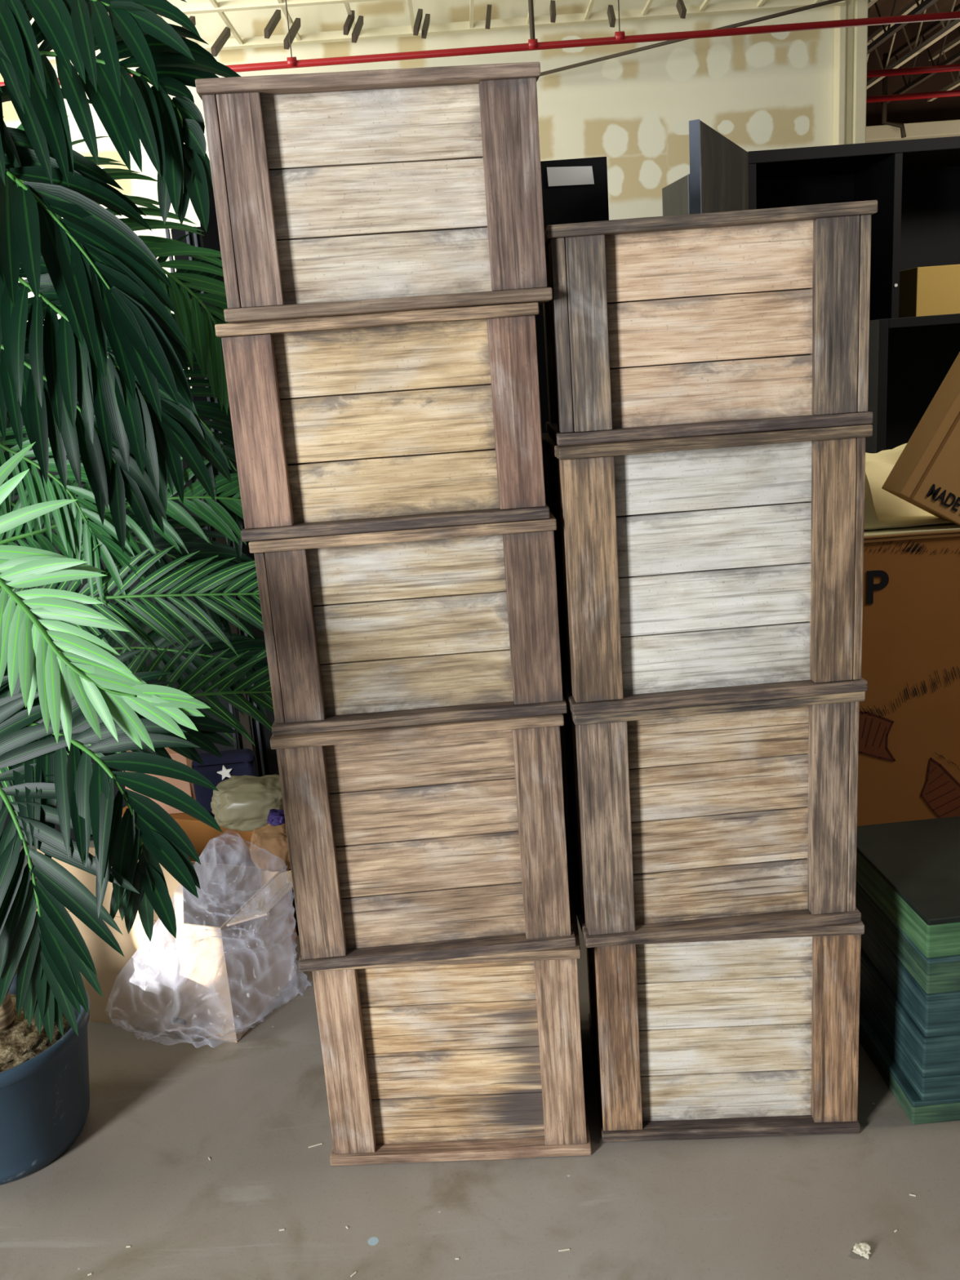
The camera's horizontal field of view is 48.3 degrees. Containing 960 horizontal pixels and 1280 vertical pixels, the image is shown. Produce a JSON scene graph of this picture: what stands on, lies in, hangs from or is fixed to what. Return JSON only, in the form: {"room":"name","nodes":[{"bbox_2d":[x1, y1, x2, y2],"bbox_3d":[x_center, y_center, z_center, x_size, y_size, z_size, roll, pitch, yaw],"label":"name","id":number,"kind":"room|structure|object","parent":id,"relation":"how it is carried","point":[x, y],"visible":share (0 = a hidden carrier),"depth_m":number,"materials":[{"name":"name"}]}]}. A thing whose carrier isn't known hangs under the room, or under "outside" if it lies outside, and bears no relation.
{"room":"warehouse","nodes":[
{"label":"warehouse","id":0,"kind":"room"},
{"bbox_2d":[0,0,834,388],"bbox_3d":[-2.503,-3.763,9.396,11.550,6.000,0.150,-4,14,0],"label":"wall","id":1,"kind":"structure","parent":0,"point":[771,91],"depth_m":9.12,"materials":[{"name":"paint"}]},
{"bbox_2d":[832,0,867,145],"bbox_3d":[3.188,-4.158,9.333,0.240,6.000,0.300,-4,14,0],"label":"column","id":2,"kind":"structure","parent":1,"relation":"attached to","point":[851,43],"depth_m":9.05,"materials":[{"name":"beige paint"}]},
{"bbox_2d":[0,840,959,1279],"bbox_3d":[2.985,-0.314,6.681,22.000,0.100,21.000,-4,14,0],"label":"floor","id":3,"kind":"structure","parent":0,"point":[139,1173],"depth_m":2.00,"materials":[{"name":"concrete"}]},
{"bbox_2d":[0,396,239,845],"bbox_3d":[-1.399,-0.073,3.732,1.120,1.500,0.420,-4,14,0],"label":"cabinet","id":4,"kind":"object","parent":3,"relation":"on","point":[221,748],"visible":0.03,"depth_m":3.55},
{"bbox_2d":[0,0,240,1185],"bbox_3d":[-0.789,-0.049,1.840,1.030,2.299,0.631,3,16,25],"label":"potted palm","id":5,"kind":"object","parent":3,"relation":"on","point":[89,260],"visible":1,"depth_m":1.71,"materials":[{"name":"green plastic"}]},
{"bbox_2d":[0,973,90,1185],"bbox_3d":[-1.001,0.918,2.226,0.402,0.270,0.402,-4,14,0],"label":"pot","id":6,"kind":"object","parent":5,"relation":"attached to","point":[45,1087],"depth_m":2.13,"materials":[{"name":"blue plastic"}]},
{"bbox_2d":[0,115,273,816],"bbox_3d":[-0.963,-0.097,2.452,1.315,2.115,0.628,3,16,27],"label":"potted palm","id":7,"kind":"object","parent":3,"relation":"on","point":[77,536],"visible":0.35,"depth_m":2.20,"materials":[{"name":"green plant"}]},
{"bbox_2d":[36,847,295,1042],"bbox_3d":[-0.737,0.689,2.670,0.634,0.456,0.301,1,15,18],"label":"cardboard box","id":8,"kind":"object","parent":3,"relation":"on","point":[144,991],"visible":0.54,"depth_m":2.56,"materials":[{"name":"brown cardboard"}]},
{"bbox_2d":[109,839,306,1048],"bbox_3d":[-0.626,0.675,2.358,0.475,0.500,0.122,-4,14,0],"label":"plastic bag","id":9,"kind":"object","parent":8,"relation":"on","point":[125,1025],"visible":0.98,"depth_m":2.40,"materials":[{"name":"white"}]},
{"bbox_2d":[210,773,284,831],"bbox_3d":[-0.544,0.391,2.585,0.208,0.116,0.160,-4,14,0],"label":"sack","id":10,"kind":"object","parent":8,"relation":"on","point":[243,803],"visible":0.76,"depth_m":2.53,"materials":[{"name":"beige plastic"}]},
{"bbox_2d":[249,822,290,871],"bbox_3d":[-0.473,0.483,2.484,0.114,0.120,0.103,-4,14,0],"label":"sack","id":11,"kind":"object","parent":8,"relation":"in","point":[273,839],"visible":0.67,"depth_m":2.44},
{"bbox_2d":[266,808,284,826],"bbox_3d":[-0.455,0.401,2.413,0.051,0.033,0.042,-4,14,0],"label":"scarf","id":12,"kind":"object","parent":11,"relation":"on","point":[275,817],"visible":0.88,"depth_m":2.40,"materials":[{"name":"fabric"}]},
{"bbox_2d":[121,805,297,943],"bbox_3d":[-0.751,0.651,2.937,0.440,0.400,0.130,1,15,18],"label":"cardboard box","id":13,"kind":"object","parent":3,"relation":"on","point":[228,846],"visible":0.11,"depth_m":2.82,"materials":[{"name":"brown cardboard"}]},
{"bbox_2d":[122,746,195,813],"bbox_3d":[-0.859,0.379,2.876,0.173,0.169,0.060,-4,14,0],"label":"carton","id":14,"kind":"object","parent":13,"relation":"on","point":[187,787],"visible":0.09,"depth_m":2.85,"materials":[{"name":"brown cardboard"}]},
{"bbox_2d":[191,749,258,818],"bbox_3d":[-0.661,0.380,2.795,0.171,0.177,0.073,-4,14,0],"label":"flag","id":15,"kind":"object","parent":13,"relation":"on","point":[216,769],"visible":0.51,"depth_m":2.76,"materials":[{"name":"blue fabric"}]},
{"bbox_2d":[164,226,269,777],"bbox_3d":[-0.716,-0.208,3.236,0.095,1.910,0.400,-4,14,0],"label":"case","id":16,"kind":"object","parent":3,"relation":"on","point":[193,239],"visible":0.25,"depth_m":3.08,"materials":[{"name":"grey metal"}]},
{"bbox_2d":[180,518,256,759],"bbox_3d":[-0.728,0.224,3.013,0.157,1.186,0.043,-4,14,0],"label":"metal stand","id":17,"kind":"object","parent":3,"relation":"on","point":[245,721],"visible":0.04,"depth_m":3.02,"materials":[{"name":"metal"}]},
{"bbox_2d":[200,156,608,933],"bbox_3d":[-0.120,-0.198,2.929,0.969,1.957,0.380,-4,14,0],"label":"tall cabinet","id":18,"kind":"object","parent":3,"relation":"on","point":[564,204],"visible":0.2,"depth_m":2.53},
{"bbox_2d":[546,165,594,186],"bbox_3d":[0.212,-1.089,2.512,0.109,0.044,0.002,-4,14,0],"label":"paper notice","id":19,"kind":"object","parent":18,"relation":"attached to","point":[560,175],"visible":1,"depth_m":2.51,"materials":[{"name":"white paper"}]},
{"bbox_2d":[309,886,591,1165],"bbox_3d":[-0.049,0.753,2.239,0.513,0.450,0.410,-4,14,2],"label":"wooden crate","id":20,"kind":"object","parent":3,"relation":"on","point":[476,1057],"visible":0.72,"depth_m":2.07,"materials":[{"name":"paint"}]},
{"bbox_2d":[270,713,576,971],"bbox_3d":[-0.103,0.321,2.114,0.514,0.453,0.411,-5,14,-2],"label":"wooden crate","id":21,"kind":"object","parent":20,"relation":"on","point":[445,840],"visible":0.81,"depth_m":1.94,"materials":[{"name":"paint"}]},
{"bbox_2d":[248,511,566,736],"bbox_3d":[-0.124,-0.067,2.026,0.517,0.344,0.411,-4,14,-1],"label":"wooden crate","id":22,"kind":"object","parent":21,"relation":"on","point":[441,624],"visible":0.88,"depth_m":1.85,"materials":[{"name":"paint"}]},
{"bbox_2d":[214,302,550,542],"bbox_3d":[-0.160,-0.401,1.944,0.517,0.349,0.411,-4,14,-1],"label":"wooden crate","id":23,"kind":"object","parent":22,"relation":"on","point":[427,418],"visible":1,"depth_m":1.77,"materials":[{"name":"paint"}]},
{"bbox_2d":[195,61,551,323],"bbox_3d":[-0.172,-0.732,1.833,0.515,0.345,0.411,-5,14,-4],"label":"wooden crate","id":24,"kind":"object","parent":23,"relation":"on","point":[388,190],"visible":0.98,"depth_m":1.66,"materials":[{"name":"paint"}]},
{"bbox_2d":[662,173,690,216],"bbox_3d":[0.607,-0.301,3.141,0.024,1.950,0.224,-6,14,-7],"label":"plywood board","id":25,"kind":"object","parent":3,"relation":"on","point":[676,197],"visible":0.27,"depth_m":2.89,"materials":[{"name":"grey wood"}]},
{"bbox_2d":[688,119,748,213],"bbox_3d":[0.661,-0.263,2.870,0.024,2.003,0.517,3,16,26],"label":"cabinet","id":26,"kind":"object","parent":3,"relation":"on","point":[718,166],"visible":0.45,"depth_m":2.55,"materials":[{"name":"black wood"}]},
{"bbox_2d":[586,921,864,1142],"bbox_3d":[0.483,0.711,2.247,0.504,0.453,0.411,-3,14,3],"label":"wooden crate","id":27,"kind":"object","parent":3,"relation":"on","point":[755,1033],"visible":0.71,"depth_m":2.08,"materials":[{"name":"paint"}]},
{"bbox_2d":[560,691,866,947],"bbox_3d":[0.425,0.279,2.122,0.516,0.453,0.411,-5,14,-2],"label":"wooden crate","id":28,"kind":"object","parent":27,"relation":"on","point":[704,820],"visible":0.81,"depth_m":1.95,"materials":[{"name":"paint"}]},
{"bbox_2d":[542,423,872,715],"bbox_3d":[0.392,-0.161,2.003,0.521,0.460,0.411,-5,14,-2],"label":"wooden crate","id":29,"kind":"object","parent":28,"relation":"on","point":[719,568],"visible":0.84,"depth_m":1.83,"materials":[{"name":"paint"}]},
{"bbox_2d":[542,200,877,445],"bbox_3d":[0.380,-0.557,1.925,0.521,0.347,0.411,-4,14,2],"label":"wooden crate","id":30,"kind":"object","parent":29,"relation":"on","point":[754,320],"visible":1,"depth_m":1.75,"materials":[{"name":"paint"}]},
{"bbox_2d":[747,136,959,319],"bbox_3d":[2.001,-0.775,4.182,2.003,2.160,0.424,-4,14,0],"label":"bookcase","id":31,"kind":"object","parent":3,"relation":"on","point":[915,184],"visible":0.29,"depth_m":4.00,"materials":[{"name":"black wood"}]},
{"bbox_2d":[898,264,959,317],"bbox_3d":[1.903,-1.271,4.103,0.560,0.319,0.230,-4,14,0],"label":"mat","id":32,"kind":"object","parent":31,"relation":"on","point":[928,291],"visible":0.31,"depth_m":3.98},
{"bbox_2d":[852,1242,871,1259],"bbox_3d":[0.648,1.035,1.819,0.032,0.014,0.028,0,15,17],"label":"crumb","id":33,"kind":"object","parent":3,"relation":"on","point":[863,1249],"visible":1,"depth_m":1.81,"materials":[{"name":"beige food"}]},
{"bbox_2d":[857,523,959,826],"bbox_3d":[1.389,0.137,3.059,0.950,1.035,0.626,-4,14,0],"label":"cardboard box","id":34,"kind":"object","parent":3,"relation":"on","point":[908,757],"visible":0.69,"depth_m":2.73,"materials":[{"name":"brown cardboard"}]},
{"bbox_2d":[863,443,953,529],"bbox_3d":[1.326,-0.453,2.926,0.901,0.176,0.539,-4,14,0],"label":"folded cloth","id":35,"kind":"object","parent":34,"relation":"on","point":[883,508],"visible":0.33,"depth_m":2.84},
{"bbox_2d":[881,351,959,525],"bbox_3d":[1.198,-0.496,2.645,0.362,0.428,0.122,-4,14,0],"label":"carton","id":36,"kind":"object","parent":35,"relation":"on","point":[926,475],"visible":0.95,"depth_m":2.61,"materials":[{"name":"brown cardboard"}]},
{"bbox_2d":[858,1008,959,1124],"bbox_3d":[1.113,0.856,2.309,0.552,0.054,0.423,-5,14,-1],"label":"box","id":37,"kind":"object","parent":3,"relation":"on","point":[918,1111],"visible":0.34,"depth_m":2.15,"materials":[{"name":"paint"}]},
{"bbox_2d":[859,987,959,1100],"bbox_3d":[1.124,0.802,2.294,0.553,0.053,0.423,-5,14,-2],"label":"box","id":38,"kind":"object","parent":37,"relation":"on","point":[940,1086],"visible":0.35,"depth_m":2.13,"materials":[{"name":"paint"}]},
{"bbox_2d":[859,948,959,1076],"bbox_3d":[1.119,0.734,2.277,0.552,0.087,0.423,-5,14,-2],"label":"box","id":39,"kind":"object","parent":38,"relation":"on","point":[935,1055],"visible":0.36,"depth_m":2.12,"materials":[{"name":"paint"}]},
{"bbox_2d":[855,906,959,1036],"bbox_3d":[1.117,0.646,2.252,0.552,0.092,0.423,-4,14,-1],"label":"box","id":40,"kind":"object","parent":39,"relation":"on","point":[938,1014],"visible":0.36,"depth_m":2.10,"materials":[{"name":"paint"}]},
{"bbox_2d":[855,880,959,993],"bbox_3d":[1.107,0.563,2.236,0.552,0.076,0.422,-5,14,-2],"label":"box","id":41,"kind":"object","parent":40,"relation":"on","point":[936,975],"visible":0.32,"depth_m":2.09,"materials":[{"name":"paint"}]},
{"bbox_2d":[855,816,959,957],"bbox_3d":[1.094,0.486,2.220,0.552,0.081,0.422,-5,14,-3],"label":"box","id":42,"kind":"object","parent":41,"relation":"on","point":[911,869],"visible":0.79,"depth_m":2.18,"materials":[{"name":"paint"}]},
{"bbox_2d":[865,313,959,453],"bbox_3d":[1.924,-0.354,3.773,1.230,1.559,0.420,-4,14,0],"label":"cabinet","id":43,"kind":"object","parent":3,"relation":"on","point":[910,357],"visible":0.29,"depth_m":3.79,"materials":[{"name":"black wood"}]},
{"bbox_2d":[539,0,844,76],"bbox_3d":[1.560,-4.649,8.281,2.764,0.120,0.028,3,16,28],"label":"conduit","id":44,"kind":"object","parent":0,"point":[828,2],"visible":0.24,"depth_m":8.30,"materials":[{"name":"metal"}]},
{"bbox_2d":[867,0,877,8],"bbox_3d":[3.660,-6.234,9.936,0.060,0.550,9.209,-4,14,0],"label":"joist","id":45,"kind":"object","parent":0,"point":[871,2],"visible":0.02,"depth_m":10.05,"materials":[{"name":"paint"}]},
{"bbox_2d":[866,0,937,54],"bbox_3d":[4.278,-6.279,9.936,0.060,0.550,9.209,-4,14,0],"label":"joist","id":46,"kind":"object","parent":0,"point":[924,5],"visible":0.25,"depth_m":11.06,"materials":[{"name":"metal"}]},
{"bbox_2d":[866,20,959,126],"bbox_3d":[8.362,-6.029,15.211,10.450,6.000,0.150,-4,14,0],"label":"ceiling","id":47,"kind":"structure","parent":0,"point":[941,108],"depth_m":14.69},
{"bbox_2d":[865,119,959,142],"bbox_3d":[7.507,-7.102,14.718,8.000,0.180,0.250,-4,14,0],"label":"trim","id":48,"kind":"structure","parent":47,"relation":"attached to","point":[948,128],"depth_m":14.60,"materials":[{"name":"beige paint"}]},
{"bbox_2d":[866,89,959,102],"bbox_3d":[7.362,-6.699,12.883,6.600,0.070,0.070,-4,14,0],"label":"pipe","id":49,"kind":"object","parent":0,"point":[954,92],"visible":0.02,"depth_m":12.85,"materials":[{"name":"red metal"}]},
{"bbox_2d":[866,0,959,88],"bbox_3d":[4.896,-6.323,9.936,0.060,0.550,9.209,-4,14,0],"label":"joist","id":50,"kind":"object","parent":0,"point":[955,24],"visible":0.5,"depth_m":12.07,"materials":[{"name":"paint"}]},
{"bbox_2d":[866,63,959,77],"bbox_3d":[7.005,-6.485,11.899,6.600,0.070,0.070,-4,14,0],"label":"pipe","id":51,"kind":"object","parent":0,"point":[948,68],"visible":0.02,"depth_m":11.87,"materials":[{"name":"red metal"}]},
{"bbox_2d":[867,0,959,26],"bbox_3d":[8.326,-6.875,7.774,10.400,0.100,14.150,-4,14,0],"label":"ceiling","id":52,"kind":"structure","parent":0,"point":[885,6],"depth_m":13.80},
{"bbox_2d":[881,3,959,104],"bbox_3d":[5.515,-6.368,9.936,0.060,0.550,9.209,-4,14,0],"label":"joist","id":53,"kind":"object","parent":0,"point":[933,26],"visible":0.63,"depth_m":13.14,"materials":[{"name":"metal"}]},
{"bbox_2d":[881,52,906,137],"bbox_3d":[5.561,-7.291,14.350,0.339,1.057,0.070,-4,14,0],"label":"drain pipe","id":54,"kind":"object","parent":53,"relation":"attached to","point":[884,111],"visible":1,"depth_m":14.37,"materials":[{"name":"metal"}]},
{"bbox_2d":[927,35,959,101],"bbox_3d":[6.133,-6.413,9.936,0.060,0.550,9.209,-4,14,0],"label":"joist","id":55,"kind":"object","parent":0,"point":[956,83],"visible":0.67,"depth_m":13.78,"materials":[{"name":"paint"}]},
{"bbox_3d":[-2.620,-5.731,4.768,11.600,0.100,8.150,-4,14,0],"label":"ceiling","id":56,"kind":"structure","parent":0,"visible":0},
{"bbox_2d":[0,0,959,86],"bbox_3d":[-0.146,-5.139,6.950,11.063,2.452,0.068,-4,14,0],"label":"pipe","id":57,"kind":"object","parent":56,"relation":"hanging from","point":[620,37],"visible":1,"depth_m":7.22,"materials":[{"name":"red metal"}]},
{"bbox_2d":[30,0,871,62],"bbox_3d":[-0.804,-4.633,7.458,9.064,0.060,2.760,-4,14,0],"label":"ceiling","id":58,"kind":"structure","parent":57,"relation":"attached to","point":[704,9],"depth_m":8.72,"materials":[{"name":"beige paint"}]},
{"bbox_2d":[182,15,195,37],"bbox_3d":[-2.231,-4.655,8.147,0.045,0.270,0.412,-3,14,5],"label":"bracket","id":59,"kind":"object","parent":58,"relation":"attached to","point":[191,18],"visible":0.34,"depth_m":8.25,"materials":[{"name":"metal"}]},
{"bbox_2d":[210,26,231,56],"bbox_3d":[-1.970,-4.555,8.146,0.045,0.325,0.507,-3,14,5],"label":"bracket","id":60,"kind":"object","parent":58,"relation":"attached to","point":[225,34],"visible":0.91,"depth_m":8.09,"materials":[{"name":"wood"}]},
{"bbox_2d":[263,9,280,38],"bbox_3d":[-1.572,-4.676,8.123,0.045,0.325,0.507,-3,14,5],"label":"bracket","id":61,"kind":"object","parent":58,"relation":"attached to","point":[273,23],"visible":1,"depth_m":8.06,"materials":[{"name":"metal"}]},
{"bbox_2d":[283,17,300,49],"bbox_3d":[-1.424,-4.606,8.127,0.045,0.352,0.555,-3,14,5],"label":"bracket","id":62,"kind":"object","parent":58,"relation":"attached to","point":[295,26],"visible":0.98,"depth_m":8.08,"materials":[{"name":"metal"}]},
{"bbox_2d":[343,9,355,35],"bbox_3d":[-0.997,-4.705,8.157,0.045,0.270,0.412,-3,14,5],"label":"bracket","id":63,"kind":"object","parent":58,"relation":"attached to","point":[349,20],"visible":0.89,"depth_m":8.08,"materials":[{"name":"metal"}]},
{"bbox_2d":[351,15,363,43],"bbox_3d":[-0.932,-4.655,8.155,0.045,0.298,0.460,-3,14,5],"label":"bracket","id":64,"kind":"object","parent":58,"relation":"attached to","point":[357,28],"visible":1,"depth_m":8.09,"materials":[{"name":"metal"}]},
{"bbox_2d":[413,8,422,35],"bbox_3d":[-0.471,-4.706,8.151,0.045,0.298,0.460,-3,14,5],"label":"bracket","id":65,"kind":"object","parent":58,"relation":"attached to","point":[420,13],"visible":1,"depth_m":8.06,"materials":[{"name":"metal"}]},
{"bbox_2d":[421,13,430,38],"bbox_3d":[-0.413,-4.687,8.172,0.045,0.270,0.412,-3,14,5],"label":"bracket","id":66,"kind":"object","parent":58,"relation":"attached to","point":[427,19],"visible":1,"depth_m":8.09,"materials":[{"name":"metal"}]},
{"bbox_2d":[484,4,491,29],"bbox_3d":[0.065,-4.754,8.164,0.045,0.270,0.412,-3,14,5],"label":"bracket","id":67,"kind":"object","parent":58,"relation":"attached to","point":[489,6],"visible":1,"depth_m":8.05,"materials":[{"name":"metal"}]},
{"bbox_2d":[549,0,555,22],"bbox_3d":[0.557,-4.802,8.177,0.045,0.243,0.364,-3,14,5],"label":"bracket","id":68,"kind":"object","parent":58,"relation":"attached to","point":[553,6],"visible":1,"depth_m":8.09,"materials":[{"name":"metal"}]},
{"bbox_2d":[607,4,615,27],"bbox_3d":[1.006,-4.775,8.192,0.045,0.243,0.364,-3,14,5],"label":"bracket","id":69,"kind":"object","parent":58,"relation":"attached to","point":[611,14],"visible":1,"depth_m":8.12,"materials":[{"name":"metal"}]},
{"bbox_2d":[675,0,686,18],"bbox_3d":[1.542,-4.839,8.201,0.045,0.216,0.316,-3,14,5],"label":"bracket","id":70,"kind":"object","parent":58,"relation":"attached to","point":[681,7],"visible":1,"depth_m":8.13,"materials":[{"name":"metal"}]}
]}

